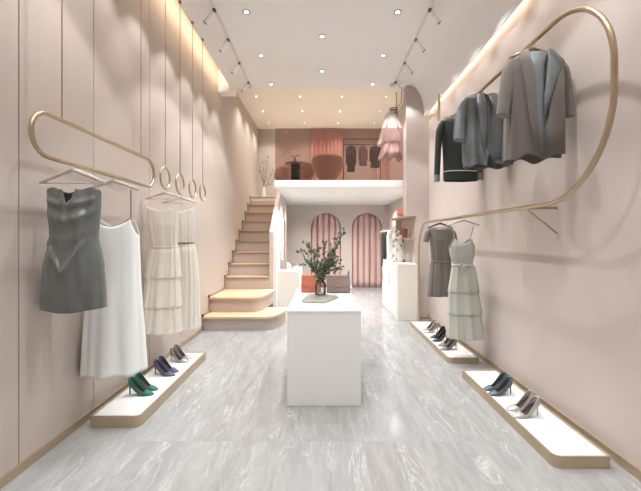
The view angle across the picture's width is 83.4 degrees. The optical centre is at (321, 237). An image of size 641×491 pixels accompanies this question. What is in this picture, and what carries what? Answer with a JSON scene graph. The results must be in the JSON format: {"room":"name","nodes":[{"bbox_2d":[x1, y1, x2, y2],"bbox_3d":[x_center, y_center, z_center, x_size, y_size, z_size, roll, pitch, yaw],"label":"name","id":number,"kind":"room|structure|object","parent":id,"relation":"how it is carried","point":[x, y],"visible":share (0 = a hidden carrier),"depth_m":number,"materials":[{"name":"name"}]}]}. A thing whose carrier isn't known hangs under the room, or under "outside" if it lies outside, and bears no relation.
{"room":"clothing store","nodes":[
{"label":"clothing store","id":0,"kind":"room"},
{"bbox_2d":[80,189,147,379],"bbox_3d":[-1.554,0.328,2.717,0.465,1.393,0.314,0,0,0],"label":"dress","id":1,"kind":"object","parent":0,"point":[113,344],"visible":0.75,"depth_m":2.64,"materials":[{"name":"white fabric"}]},
{"bbox_2d":[0,0,257,476],"bbox_3d":[-1.890,-0.840,4.041,0.168,4.480,12.562,0,0,0],"label":"wall","id":2,"kind":"structure","parent":0,"point":[114,50],"depth_m":2.75,"materials":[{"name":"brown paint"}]},
{"bbox_2d":[0,327,202,489],"bbox_3d":[-1.798,1.371,1.589,0.017,0.059,7.658,0,0,0],"label":"baseboard","id":3,"kind":"structure","parent":2,"relation":"attached to","point":[35,456],"depth_m":2.45,"materials":[{"name":"beige wood"}]},
{"bbox_2d":[218,68,235,96],"bbox_3d":[-1.673,-2.811,6.363,0.266,0.539,0.210,0,0,0],"label":"trim","id":4,"kind":"structure","parent":2,"relation":"attached to","point":[224,89],"depth_m":6.26,"materials":[{"name":"white paint"}]},
{"bbox_2d":[269,190,285,306],"bbox_3d":[-0.942,0.098,7.899,0.077,2.604,2.401,0,0,0],"label":"wall","id":5,"kind":"structure","parent":0,"point":[279,211],"depth_m":6.99,"materials":[{"name":"paint"}]},
{"bbox_2d":[276,216,280,306],"bbox_3d":[-0.882,0.476,7.294,0.042,1.792,0.588,0,0,0],"label":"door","id":6,"kind":"structure","parent":5,"relation":"in","point":[278,252],"depth_m":7.09,"materials":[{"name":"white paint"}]},
{"bbox_2d":[280,218,283,259],"bbox_3d":[-0.882,0.476,7.938,0.042,1.792,0.588,0,0,0],"label":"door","id":7,"kind":"structure","parent":5,"relation":"in","point":[281,220],"depth_m":7.79,"materials":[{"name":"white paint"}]},
{"bbox_2d":[284,220,284,259],"bbox_3d":[-0.889,0.490,8.582,0.028,1.820,0.084,0,0,0],"label":"trim","id":8,"kind":"structure","parent":5,"relation":"attached to","point":[284,220],"depth_m":8.54,"materials":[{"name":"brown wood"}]},
{"bbox_2d":[177,0,457,86],"bbox_3d":[-0.049,-2.860,2.030,3.122,0.441,8.540,0,0,0],"label":"ceiling","id":9,"kind":"structure","parent":0,"point":[286,32],"depth_m":4.71,"materials":[{"name":"paint"}]},
{"bbox_2d":[28,0,155,187],"bbox_3d":[-1.582,-1.547,2.674,0.032,2.185,1.461,0,0,0],"label":"rail","id":10,"kind":"object","parent":9,"relation":"hanging from","point":[37,114],"visible":1,"depth_m":2.20,"materials":[{"name":"brown metal"}]},
{"bbox_2d":[39,165,106,183],"bbox_3d":[-1.582,-0.407,2.287,0.424,0.131,0.027,0,0,0],"label":"clothes hanger","id":11,"kind":"object","parent":10,"relation":"hanging from","point":[70,170],"visible":0.91,"depth_m":2.28,"materials":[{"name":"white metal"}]},
{"bbox_2d":[39,187,106,313],"bbox_3d":[-1.576,0.073,2.278,0.407,0.780,0.213,0,0,0],"label":"dress","id":12,"kind":"object","parent":11,"relation":"hanging from","point":[73,275],"visible":1,"depth_m":2.21,"materials":[{"name":"grey fabric"}]},
{"bbox_2d":[92,178,139,190],"bbox_3d":[-1.582,-0.414,2.725,0.406,0.116,0.027,0,0,0],"label":"clothes hanger","id":13,"kind":"object","parent":10,"relation":"hanging from","point":[111,180],"visible":0.84,"depth_m":2.72,"materials":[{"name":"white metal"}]},
{"bbox_2d":[159,0,170,189],"bbox_3d":[-1.582,-1.562,3.635,0.032,2.154,0.238,0,0,0],"label":"ring","id":14,"kind":"object","parent":9,"relation":"hanging from","point":[163,167],"visible":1,"depth_m":3.63,"materials":[{"name":"brown metal"}]},
{"bbox_2d":[145,192,184,199],"bbox_3d":[-1.582,-0.440,3.635,0.405,0.107,0.027,0,0,0],"label":"clothes hanger","id":15,"kind":"object","parent":14,"relation":"hanging from","point":[162,193],"visible":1,"depth_m":3.63,"materials":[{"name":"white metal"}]},
{"bbox_2d":[143,206,181,334],"bbox_3d":[-1.620,0.306,3.630,0.410,1.266,0.308,0,0,-6],"label":"dress","id":16,"kind":"object","parent":15,"relation":"hanging from","point":[162,297],"visible":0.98,"depth_m":3.56,"materials":[{"name":"beige fabric"}]},
{"bbox_2d":[175,0,184,193],"bbox_3d":[-1.582,-1.561,4.011,0.032,2.156,0.238,0,0,0],"label":"ring","id":17,"kind":"object","parent":9,"relation":"hanging from","point":[179,1],"visible":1,"depth_m":4.00,"materials":[{"name":"brown metal"}]},
{"bbox_2d":[163,194,196,203],"bbox_3d":[-1.582,-0.435,4.011,0.385,0.106,0.027,0,0,0],"label":"clothes hanger","id":18,"kind":"object","parent":17,"relation":"hanging from","point":[176,198],"visible":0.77,"depth_m":4.00,"materials":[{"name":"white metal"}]},
{"bbox_2d":[168,207,200,329],"bbox_3d":[-1.547,0.321,4.013,0.378,1.341,0.266,0,0,-4],"label":"dress","id":19,"kind":"object","parent":18,"relation":"hanging from","point":[190,285],"visible":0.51,"depth_m":3.94,"materials":[{"name":"beige fabric"}]},
{"bbox_2d":[188,21,196,197],"bbox_3d":[-1.582,-1.562,4.398,0.032,2.154,0.238,0,0,0],"label":"ring","id":20,"kind":"object","parent":9,"relation":"hanging from","point":[192,22],"visible":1,"depth_m":4.39,"materials":[{"name":"brown metal"}]},
{"bbox_2d":[199,38,205,200],"bbox_3d":[-1.582,-1.562,4.774,0.032,2.155,0.238,0,0,0],"label":"ring","id":21,"kind":"object","parent":9,"relation":"hanging from","point":[202,39],"visible":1,"depth_m":4.77,"materials":[{"name":"brown metal"}]},
{"bbox_2d":[209,0,251,87],"bbox_3d":[-1.260,-2.618,2.282,0.098,0.042,7.924,0,0,0],"label":"track","id":22,"kind":"object","parent":9,"relation":"attached to","point":[210,1],"visible":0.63,"depth_m":4.81,"materials":[{"name":"metal"}]},
{"bbox_2d":[203,8,215,24],"bbox_3d":[-1.295,-2.544,4.141,0.144,0.173,0.054,0,0,0],"label":"track spotlight","id":23,"kind":"object","parent":22,"relation":"attached to","point":[211,14],"visible":1,"depth_m":4.12,"materials":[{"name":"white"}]},
{"bbox_2d":[219,38,229,52],"bbox_3d":[-1.295,-2.544,4.764,0.144,0.173,0.054,0,0,0],"label":"track spotlight","id":24,"kind":"object","parent":22,"relation":"attached to","point":[225,44],"visible":1,"depth_m":4.74,"materials":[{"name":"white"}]},
{"bbox_2d":[231,62,240,73],"bbox_3d":[-1.295,-2.544,5.398,0.144,0.173,0.054,0,0,0],"label":"track spotlight","id":25,"kind":"object","parent":22,"relation":"attached to","point":[237,66],"visible":1,"depth_m":5.38,"materials":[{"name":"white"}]},
{"bbox_2d":[241,81,249,91],"bbox_3d":[-1.295,-2.544,6.067,0.144,0.173,0.054,0,0,0],"label":"track spotlight","id":26,"kind":"object","parent":22,"relation":"attached to","point":[246,85],"visible":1,"depth_m":6.04,"materials":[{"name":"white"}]},
{"bbox_2d":[243,9,249,14],"bbox_3d":[-0.882,-2.635,4.200,0.088,0.007,0.088,0,0,0],"label":"recessed light","id":27,"kind":"object","parent":9,"relation":"in","point":[245,11],"visible":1,"depth_m":4.20,"materials":[{"name":"white"}]},
{"bbox_2d":[394,9,400,14],"bbox_3d":[0.882,-2.635,4.200,0.088,0.007,0.088,0,0,0],"label":"recessed light","id":28,"kind":"object","parent":9,"relation":"in","point":[397,11],"visible":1,"depth_m":4.20,"materials":[{"name":"white"}]},
{"bbox_2d":[389,0,434,87],"bbox_3d":[1.218,-2.618,2.282,0.098,0.042,7.924,0,0,0],"label":"track","id":29,"kind":"object","parent":9,"relation":"attached to","point":[392,85],"visible":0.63,"depth_m":4.86,"materials":[{"name":"dark metal"}]},
{"bbox_2d":[394,81,402,91],"bbox_3d":[1.295,-2.544,6.067,0.144,0.173,0.054,0,0,0],"label":"track spotlight","id":30,"kind":"object","parent":29,"relation":"attached to","point":[397,85],"visible":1,"depth_m":6.04,"materials":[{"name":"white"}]},
{"bbox_2d":[403,62,412,73],"bbox_3d":[1.295,-2.544,5.398,0.144,0.173,0.054,0,0,0],"label":"track spotlight","id":31,"kind":"object","parent":29,"relation":"attached to","point":[406,66],"visible":1,"depth_m":5.38,"materials":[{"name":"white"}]},
{"bbox_2d":[414,38,424,52],"bbox_3d":[1.295,-2.544,4.764,0.144,0.173,0.054,0,0,0],"label":"track spotlight","id":32,"kind":"object","parent":29,"relation":"attached to","point":[418,44],"visible":1,"depth_m":4.74,"materials":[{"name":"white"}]},
{"bbox_2d":[428,8,440,24],"bbox_3d":[1.295,-2.544,4.141,0.144,0.173,0.054,0,0,0],"label":"track spotlight","id":33,"kind":"object","parent":29,"relation":"attached to","point":[432,14],"visible":1,"depth_m":4.12,"materials":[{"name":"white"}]},
{"bbox_2d":[236,87,402,128],"bbox_3d":[0.021,-3.136,4.111,3.934,0.112,12.702,0,0,0],"label":"ceiling","id":34,"kind":"structure","parent":0,"point":[359,107],"depth_m":8.37,"materials":[{"name":"paint"}]},
{"bbox_2d":[311,129,342,179],"bbox_3d":[0.139,-2.056,10.098,0.898,2.026,0.101,0,0,0],"label":"curtain","id":35,"kind":"object","parent":34,"relation":"hanging from","point":[323,141],"visible":0.41,"depth_m":10.07,"materials":[{"name":"fabric"}]},
{"bbox_2d":[396,87,402,108],"bbox_3d":[1.484,-2.810,6.948,0.023,0.540,0.524,0,0,0],"label":"rail","id":36,"kind":"object","parent":34,"relation":"hanging from","point":[401,87],"visible":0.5,"depth_m":6.96,"materials":[{"name":"brown metal"}]},
{"bbox_2d":[389,107,397,115],"bbox_3d":[1.394,-2.438,7.000,0.170,0.237,0.115,0,0,0],"label":"hanger","id":37,"kind":"object","parent":36,"relation":"hanging from","point":[393,109],"visible":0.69,"depth_m":6.97,"materials":[{"name":"black metal"}]},
{"bbox_2d":[0,287,640,490],"bbox_3d":[0.021,1.456,4.111,3.934,0.112,12.702,0,0,0],"label":"floor","id":38,"kind":"structure","parent":0,"point":[418,425],"depth_m":2.50,"materials":[{"name":"grey tile"}]},
{"bbox_2d":[90,351,205,427],"bbox_3d":[-1.528,1.357,3.409,0.374,0.087,1.513,0,0,0],"label":"plinth","id":39,"kind":"object","parent":38,"relation":"on","point":[125,410],"visible":0.81,"depth_m":2.94,"materials":[{"name":"white wood"}]},
{"bbox_2d":[128,377,153,395],"bbox_3d":[-1.528,1.252,3.045,0.217,0.144,0.080,0,0,3],"label":"pump","id":40,"kind":"object","parent":39,"relation":"on","point":[133,383],"visible":1,"depth_m":3.04,"materials":[{"name":"green fabric"}]},
{"bbox_2d":[135,372,157,390],"bbox_3d":[-1.534,1.252,3.154,0.217,0.144,0.080,0,0,10],"label":"pump","id":41,"kind":"object","parent":39,"relation":"on","point":[139,377],"visible":0.88,"depth_m":3.15,"materials":[{"name":"green fabric"}]},
{"bbox_2d":[154,359,174,376],"bbox_3d":[-1.517,1.252,3.476,0.217,0.144,0.080,0,0,8],"label":"pump","id":42,"kind":"object","parent":39,"relation":"on","point":[158,365],"visible":1,"depth_m":3.47,"materials":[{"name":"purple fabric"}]},
{"bbox_2d":[159,356,178,372],"bbox_3d":[-1.520,1.252,3.577,0.217,0.144,0.080,0,0,13],"label":"pump","id":43,"kind":"object","parent":39,"relation":"on","point":[162,359],"visible":0.85,"depth_m":3.58,"materials":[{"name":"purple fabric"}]},
{"bbox_2d":[170,347,189,362],"bbox_3d":[-1.525,1.252,3.858,0.217,0.144,0.080,0,0,9],"label":"pump","id":44,"kind":"object","parent":39,"relation":"on","point":[173,352],"visible":1,"depth_m":3.85,"materials":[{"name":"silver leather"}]},
{"bbox_2d":[174,344,191,358],"bbox_3d":[-1.531,1.252,3.968,0.217,0.144,0.080,0,0,13],"label":"pump","id":45,"kind":"object","parent":39,"relation":"on","point":[182,354],"visible":0.82,"depth_m":3.99,"materials":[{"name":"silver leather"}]},
{"bbox_2d":[202,195,287,330],"bbox_3d":[-1.197,0.168,7.286,1.218,2.464,3.767,0,0,0],"label":"staircase","id":46,"kind":"structure","parent":38,"relation":"on","point":[244,300],"depth_m":6.66,"materials":[{"name":"paint"}]},
{"bbox_2d":[277,266,302,306],"bbox_3d":[-0.679,1.029,7.840,0.442,0.742,1.408,0,0,0],"label":"plinth","id":47,"kind":"object","parent":38,"relation":"on","point":[289,281],"visible":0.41,"depth_m":7.14,"materials":[{"name":"beige paint"}]},
{"bbox_2d":[280,260,286,268],"bbox_3d":[-0.850,0.563,7.631,0.214,0.190,0.102,0,0,0],"label":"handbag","id":48,"kind":"object","parent":47,"relation":"on","point":[283,265],"visible":0.54,"depth_m":7.59,"materials":[{"name":"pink leather"}]},
{"bbox_2d":[288,263,304,269],"bbox_3d":[-0.507,0.577,7.346,0.413,0.180,0.152,0,0,-16],"label":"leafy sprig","id":49,"kind":"object","parent":47,"relation":"on","point":[291,263],"visible":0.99,"depth_m":7.35,"materials":[{"name":"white plant"}]},
{"bbox_2d":[287,288,360,405],"bbox_3d":[0.017,1.002,3.691,0.622,0.795,1.389,0,0,0],"label":"display counter","id":50,"kind":"object","parent":38,"relation":"on","point":[324,340],"depth_m":3.00,"materials":[{"name":"white paint"}]},
{"bbox_2d":[301,275,319,291],"bbox_3d":[-0.122,0.510,4.030,0.221,0.189,0.102,0,0,0],"label":"handbag","id":51,"kind":"object","parent":50,"relation":"on","point":[308,282],"visible":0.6,"depth_m":3.99,"materials":[{"name":"orange leather"}]},
{"bbox_2d":[302,293,337,303],"bbox_3d":[-0.007,0.597,3.575,0.324,0.016,0.500,0,0,8],"label":"tray","id":52,"kind":"object","parent":50,"relation":"on","point":[311,297],"visible":0.98,"depth_m":3.50,"materials":[{"name":"beige stone"}]},
{"bbox_2d":[315,278,325,294],"bbox_3d":[-0.015,0.500,3.730,0.112,0.170,0.112,0,0,0],"label":"glass vase","id":53,"kind":"object","parent":52,"relation":"on","point":[316,293],"visible":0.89,"depth_m":3.71,"materials":[{"name":"clear glass"}]},
{"bbox_2d":[295,227,345,291],"bbox_3d":[-0.012,0.219,3.725,0.549,0.680,0.297,0,0,0],"label":"leafy branches","id":54,"kind":"object","parent":53,"relation":"in","point":[322,271],"visible":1,"depth_m":3.72,"materials":[{"name":"green plant"}]},
{"bbox_2d":[287,288,360,312],"bbox_3d":[0.017,0.615,3.691,0.622,0.020,1.389,0,0,0],"label":"countertop","id":55,"kind":"structure","parent":50,"relation":"on","point":[346,302],"depth_m":3.23,"materials":[{"name":"white paint"}]},
{"bbox_2d":[326,270,349,292],"bbox_3d":[0.181,0.482,3.995,0.264,0.246,0.109,0,0,3],"label":"handbag","id":56,"kind":"object","parent":50,"relation":"on","point":[335,283],"visible":0.97,"depth_m":3.96,"materials":[{"name":"grey leather"}]},
{"bbox_2d":[382,259,417,319],"bbox_3d":[1.446,0.921,6.867,0.363,0.958,1.525,0,0,0],"label":"base cabinet","id":57,"kind":"object","parent":38,"relation":"on","point":[402,277],"visible":0.86,"depth_m":6.11,"materials":[{"name":"beige paint"}]},
{"bbox_2d":[389,216,415,262],"bbox_3d":[1.497,0.029,6.811,0.277,0.827,1.078,0,0,0],"label":"shelf unit","id":58,"kind":"object","parent":57,"relation":"on","point":[408,222],"visible":0.61,"depth_m":6.59,"materials":[{"name":"paint"}]},
{"bbox_2d":[397,208,402,216],"bbox_3d":[1.464,-0.466,6.627,0.153,0.162,0.102,0,0,0],"label":"handbag","id":59,"kind":"object","parent":58,"relation":"on","point":[400,212],"visible":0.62,"depth_m":6.59,"materials":[{"name":"orange leather"}]},
{"bbox_2d":[398,227,407,237],"bbox_3d":[1.483,-0.103,6.627,0.173,0.206,0.102,0,0,0],"label":"handbag","id":60,"kind":"object","parent":58,"relation":"on","point":[404,232],"visible":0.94,"depth_m":6.59,"materials":[{"name":"brown leather"}]},
{"bbox_2d":[410,321,478,363],"bbox_3d":[1.582,1.368,4.904,0.350,0.064,1.777,0,0,0],"label":"plinth","id":61,"kind":"object","parent":38,"relation":"on","point":[459,354],"visible":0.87,"depth_m":4.34,"materials":[{"name":"white wood"}]},
{"bbox_2d":[422,319,435,329],"bbox_3d":[1.569,1.274,5.294,0.217,0.144,0.080,0,0,-10],"label":"pump","id":62,"kind":"object","parent":61,"relation":"on","point":[433,322],"visible":0.89,"depth_m":5.28,"materials":[{"name":"beige leather"}]},
{"bbox_2d":[424,322,437,332],"bbox_3d":[1.551,1.274,5.126,0.217,0.144,0.080,0,0,-9],"label":"pump","id":63,"kind":"object","parent":61,"relation":"on","point":[435,325],"visible":0.98,"depth_m":5.11,"materials":[{"name":"beige leather"}]},
{"bbox_2d":[430,326,444,337],"bbox_3d":[1.566,1.274,4.879,0.217,0.144,0.080,0,0,-15],"label":"pump","id":64,"kind":"object","parent":61,"relation":"on","point":[442,328],"visible":0.86,"depth_m":4.88,"materials":[{"name":"black leather"}]},
{"bbox_2d":[432,329,446,341],"bbox_3d":[1.541,1.274,4.711,0.217,0.144,0.080,0,0,-14],"label":"pump","id":65,"kind":"object","parent":61,"relation":"on","point":[440,338],"visible":0.91,"depth_m":4.70,"materials":[{"name":"black leather"}]},
{"bbox_2d":[438,338,451,346],"bbox_3d":[1.553,1.274,4.510,0.217,0.144,0.080,0,0,-14],"label":"pump","id":66,"kind":"object","parent":61,"relation":"on","point":[447,340],"visible":0.65,"depth_m":4.49,"materials":[{"name":"grey leather"}]},
{"bbox_2d":[440,339,456,350],"bbox_3d":[1.528,1.274,4.348,0.217,0.144,0.080,0,0,-13],"label":"pump","id":67,"kind":"object","parent":61,"relation":"on","point":[452,342],"visible":0.95,"depth_m":4.33,"materials":[{"name":"grey leather"}]},
{"bbox_2d":[462,369,609,468],"bbox_3d":[1.582,1.362,2.904,0.350,0.076,1.444,0,0,0],"label":"plinth","id":68,"kind":"object","parent":38,"relation":"on","point":[560,444],"visible":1,"depth_m":2.49,"materials":[{"name":"white wood"}]},
{"bbox_2d":[483,372,506,390],"bbox_3d":[1.524,1.263,3.176,0.217,0.144,0.080,0,0,-7],"label":"pump","id":69,"kind":"object","parent":68,"relation":"on","point":[503,375],"visible":0.86,"depth_m":3.18,"materials":[{"name":"teal leather"}]},
{"bbox_2d":[488,376,512,395],"bbox_3d":[1.518,1.263,3.073,0.217,0.144,0.080,0,0,-7],"label":"pump","id":70,"kind":"object","parent":68,"relation":"on","point":[507,383],"visible":1,"depth_m":3.07,"materials":[{"name":"teal leather"}]},
{"bbox_2d":[506,390,533,411],"bbox_3d":[1.542,1.263,2.803,0.217,0.144,0.080,0,0,-5],"label":"pump","id":71,"kind":"object","parent":68,"relation":"on","point":[529,394],"visible":0.81,"depth_m":2.81,"materials":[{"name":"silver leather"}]},
{"bbox_2d":[512,395,539,418],"bbox_3d":[1.523,1.263,2.696,0.217,0.144,0.080,0,0,-7],"label":"pump","id":72,"kind":"object","parent":68,"relation":"on","point":[533,404],"visible":1,"depth_m":2.69,"materials":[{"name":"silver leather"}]},
{"bbox_2d":[258,129,386,286],"bbox_3d":[0.056,-0.840,10.322,3.724,4.480,0.280,0,0,0],"label":"wall","id":73,"kind":"structure","parent":0,"point":[279,144],"depth_m":10.18,"materials":[{"name":"paint"}]},
{"bbox_2d":[311,213,340,286],"bbox_3d":[0.112,0.348,10.265,0.848,2.096,0.102,0,0,2],"label":"curtain","id":74,"kind":"object","parent":73,"relation":"hanging from","point":[325,226],"visible":0.48,"depth_m":10.24,"materials":[{"name":"pink fabric"}]},
{"bbox_2d":[352,213,380,286],"bbox_3d":[1.271,0.348,10.265,0.848,2.096,0.102,0,0,2],"label":"curtain","id":75,"kind":"object","parent":73,"relation":"hanging from","point":[366,228],"visible":0.98,"depth_m":10.24,"materials":[{"name":"pink fabric"}]},
{"bbox_2d":[251,181,402,204],"bbox_3d":[0.021,-0.985,8.364,3.654,0.102,3.636,0,0,0],"label":"floor","id":76,"kind":"structure","parent":0,"point":[309,192],"depth_m":7.39,"materials":[{"name":"white paint"}]},
{"bbox_2d":[262,187,265,196],"bbox_3d":[-1.562,-1.206,9.692,0.110,0.340,0.110,0,0,0],"label":"floor vase","id":77,"kind":"object","parent":76,"relation":"on","point":[263,190],"visible":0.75,"depth_m":9.65,"materials":[{"name":"white ceramic"}]},
{"bbox_2d":[258,153,274,186],"bbox_3d":[-1.481,-1.803,9.645,0.463,0.976,0.227,0,0,0],"label":"dry branches","id":78,"kind":"object","parent":77,"relation":"in","point":[267,153],"visible":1,"depth_m":9.67,"materials":[{"name":"grey plant"}]},
{"bbox_2d":[275,166,290,179],"bbox_3d":[-0.989,-1.462,9.554,0.381,0.851,0.500,0,0,40],"label":"tub chair","id":79,"kind":"object","parent":76,"relation":"on","point":[283,172],"visible":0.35,"depth_m":9.39,"materials":[{"name":"brown fabric"}]},
{"bbox_2d":[285,161,305,179],"bbox_3d":[-0.562,-1.311,7.636,0.450,0.550,0.450,0,0,0],"label":"pedestal table","id":80,"kind":"object","parent":76,"relation":"on","point":[295,165],"visible":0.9,"depth_m":7.54,"materials":[{"name":"black paint"}]},
{"bbox_2d":[300,161,313,179],"bbox_3d":[-0.444,-1.440,8.811,0.500,0.808,0.381,0,0,40],"label":"tub chair","id":81,"kind":"object","parent":76,"relation":"on","point":[306,172],"visible":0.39,"depth_m":8.66,"materials":[{"name":"brown fabric"}]},
{"bbox_2d":[311,154,343,179],"bbox_3d":[0.128,-1.462,8.337,0.768,0.851,0.586,0,0,0],"label":"tub chair","id":82,"kind":"object","parent":76,"relation":"on","point":[325,166],"visible":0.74,"depth_m":8.16,"materials":[{"name":"brown fabric"}]},
{"bbox_2d":[275,180,402,180],"bbox_3d":[0.357,-1.519,6.573,2.422,0.966,0.030,0,0,0],"label":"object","id":83,"kind":"object","parent":76,"relation":"on","point":[275,180],"visible":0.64,"depth_m":6.56,"materials":[{"name":"white paint"}]},
{"bbox_2d":[343,139,380,179],"bbox_3d":[1.018,-1.784,9.164,0.982,1.495,0.400,0,0,0],"label":"clothes rack","id":84,"kind":"object","parent":76,"relation":"on","point":[343,139],"visible":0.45,"depth_m":9.15,"materials":[{"name":"black metal"}]},
{"bbox_2d":[377,111,402,161],"bbox_3d":[1.347,-1.986,7.007,0.600,0.940,0.452,0,0,0],"label":"dress","id":85,"kind":"object","parent":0,"point":[390,140],"visible":0.95,"depth_m":6.88,"materials":[{"name":"pink fabric"}]},
{"bbox_2d":[403,85,428,316],"bbox_3d":[1.652,-0.840,6.334,0.392,4.480,0.224,0,0,0],"label":"wall","id":86,"kind":"structure","parent":0,"point":[415,125],"depth_m":6.22,"materials":[{"name":"paint"}]},
{"bbox_2d":[446,226,485,340],"bbox_3d":[1.605,0.484,4.017,0.428,1.244,0.296,0,0,-5],"label":"dress","id":87,"kind":"object","parent":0,"point":[464,308],"visible":1,"depth_m":3.94,"materials":[{"name":"grey fabric"}]},
{"bbox_2d":[410,0,523,116],"bbox_3d":[1.648,-2.590,2.023,0.272,0.980,8.526,0,0,0],"label":"ceiling","id":88,"kind":"structure","parent":0,"point":[471,24],"depth_m":4.43,"materials":[{"name":"paint"}]},
{"bbox_2d":[387,0,640,468],"bbox_3d":[1.918,-0.840,4.041,0.140,4.480,12.562,0,0,0],"label":"wall","id":89,"kind":"structure","parent":0,"point":[561,316],"depth_m":2.67,"materials":[{"name":"paint"}]},
{"bbox_2d":[377,158,387,179],"bbox_3d":[1.686,-1.720,10.062,0.300,1.354,0.072,0,0,4],"label":"curtain","id":90,"kind":"object","parent":89,"relation":"hanging from","point":[384,165],"visible":0.3,"depth_m":10.04,"materials":[{"name":"pink fabric"}]},
{"bbox_2d":[418,6,617,320],"bbox_3d":[1.706,-0.268,3.893,0.295,3.336,3.941,0,0,0],"label":"rail","id":91,"kind":"object","parent":89,"relation":"attached to","point":[598,14],"visible":0.88,"depth_m":2.18,"materials":[{"name":"brown metal"}]},
{"bbox_2d":[428,222,451,227],"bbox_3d":[1.575,-0.185,4.805,0.326,0.111,0.027,0,0,0],"label":"clothes hanger","id":92,"kind":"object","parent":91,"relation":"hanging from","point":[439,223],"visible":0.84,"depth_m":4.80,"materials":[{"name":"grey metal"}]},
{"bbox_2d":[423,227,457,296],"bbox_3d":[1.573,0.312,4.808,0.458,0.925,0.194,0,0,-2],"label":"dress","id":93,"kind":"object","parent":92,"relation":"hanging from","point":[440,239],"visible":0.84,"depth_m":4.75,"materials":[{"name":"grey fabric"}]},
{"bbox_2d":[447,218,478,225],"bbox_3d":[1.575,-0.187,4.021,0.366,0.106,0.027,0,0,0],"label":"clothes hanger","id":94,"kind":"object","parent":91,"relation":"hanging from","point":[461,220],"visible":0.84,"depth_m":4.01,"materials":[{"name":"brown metal"}]},
{"bbox_2d":[508,43,546,58],"bbox_3d":[1.575,-1.406,2.687,0.346,0.116,0.027,0,0,8],"label":"clothes hanger","id":95,"kind":"object","parent":91,"relation":"hanging from","point":[533,48],"visible":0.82,"depth_m":2.68,"materials":[{"name":"brown metal"}]},
{"bbox_2d":[496,48,573,163],"bbox_3d":[1.561,-0.970,2.679,0.536,0.804,0.239,0,0,10],"label":"coat","id":96,"kind":"object","parent":95,"relation":"hanging from","point":[535,96],"visible":1,"depth_m":2.60,"materials":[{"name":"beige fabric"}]},
{"bbox_3d":[1.575,-1.413,3.544,0.345,0.102,0.027,0,0,0],"label":"clothes hanger","id":97,"kind":"object","parent":91,"relation":"hanging from","visible":0},
{"bbox_2d":[453,93,512,169],"bbox_3d":[1.574,-1.051,3.540,0.597,0.724,0.270,0,0,4],"label":"jacket","id":98,"kind":"object","parent":97,"relation":"hanging from","point":[477,126],"visible":0.7,"depth_m":3.46,"materials":[{"name":"fabric"}]},
{"bbox_2d":[420,316,640,481],"bbox_3d":[1.740,1.371,1.991,0.217,0.059,8.462,0,0,0],"label":"baseboard","id":99,"kind":"structure","parent":89,"relation":"attached to","point":[615,456],"depth_m":2.62,"materials":[{"name":"beige wood"}]},
{"bbox_3d":[1.329,-0.196,7.133,0.073,0.020,1.330,0,0,0],"label":"rail","id":100,"kind":"object","parent":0,"visible":0},
{"bbox_3d":[1.302,-0.154,6.632,0.187,0.091,0.027,0,0,0],"label":"clothes hanger","id":101,"kind":"object","parent":100,"relation":"hanging from","visible":0},
{"bbox_2d":[392,231,404,261],"bbox_3d":[1.415,0.154,6.633,0.244,0.576,0.119,0,0,0],"label":"blouse","id":102,"kind":"object","parent":101,"relation":"hanging from","point":[398,244],"visible":0.94,"depth_m":6.58,"materials":[{"name":"white fabric"}]},
{"bbox_3d":[1.575,-1.423,4.169,0.344,0.082,0.027,0,0,0],"label":"clothes hanger","id":103,"kind":"object","parent":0,"visible":0},
{"bbox_2d":[434,118,481,181],"bbox_3d":[1.567,-1.017,4.170,0.562,0.734,0.201,0,0,0],"label":"jacket","id":104,"kind":"object","parent":103,"relation":"hanging from","point":[453,170],"visible":0.62,"depth_m":4.11,"materials":[{"name":"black fabric"}]},
{"bbox_3d":[1.349,-2.348,9.164,0.166,0.071,0.027,0,0,0],"label":"clothes hanger","id":105,"kind":"object","parent":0,"visible":0},
{"bbox_2d":[369,146,380,167],"bbox_3d":[1.344,-2.067,9.164,0.287,0.546,0.160,0,0,-16],"label":"dress","id":106,"kind":"object","parent":105,"relation":"hanging from","point":[374,151],"visible":0.97,"depth_m":9.11,"materials":[{"name":"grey fabric"}]},
{"bbox_3d":[0.738,-2.348,9.164,0.149,0.071,0.027,0,0,0],"label":"clothes hanger","id":107,"kind":"object","parent":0,"visible":0},
{"bbox_2d":[346,146,355,171],"bbox_3d":[0.743,-2.016,9.162,0.259,0.647,0.150,0,0,18],"label":"jacket","id":108,"kind":"object","parent":107,"relation":"hanging from","point":[350,150],"visible":1,"depth_m":9.12,"materials":[{"name":"grey fabric"}]},
{"bbox_3d":[1.044,-2.348,9.164,0.141,0.071,0.027,0,0,0],"label":"clothes hanger","id":109,"kind":"object","parent":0,"visible":0},
{"bbox_2d":[358,146,367,165],"bbox_3d":[1.044,-2.093,9.165,0.250,0.495,0.156,0,0,0],"label":"grey top","id":110,"kind":"object","parent":109,"relation":"hanging from","point":[362,151],"visible":1,"depth_m":9.11,"materials":[{"name":"fabric"}]},
{"bbox_3d":[1.302,-0.154,7.579,0.187,0.091,0.027,0,0,0],"label":"clothes hanger","id":111,"kind":"object","parent":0,"visible":0},
{"bbox_2d":[381,232,387,265],"bbox_3d":[1.332,0.229,7.581,0.172,0.721,0.119,0,0,0],"label":"dress","id":112,"kind":"object","parent":111,"relation":"hanging from","point":[384,234],"visible":0.59,"depth_m":7.53,"materials":[{"name":"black fabric"}]},
{"bbox_3d":[1.302,-0.154,7.099,0.187,0.091,0.027,0,0,0],"label":"clothes hanger","id":113,"kind":"object","parent":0,"visible":0},
{"bbox_2d":[386,232,393,303],"bbox_3d":[1.381,0.589,7.100,0.251,1.425,0.139,0,0,0],"label":"dress","id":114,"kind":"object","parent":113,"relation":"hanging from","point":[389,234],"visible":0.31,"depth_m":7.04,"materials":[{"name":"white fabric"}]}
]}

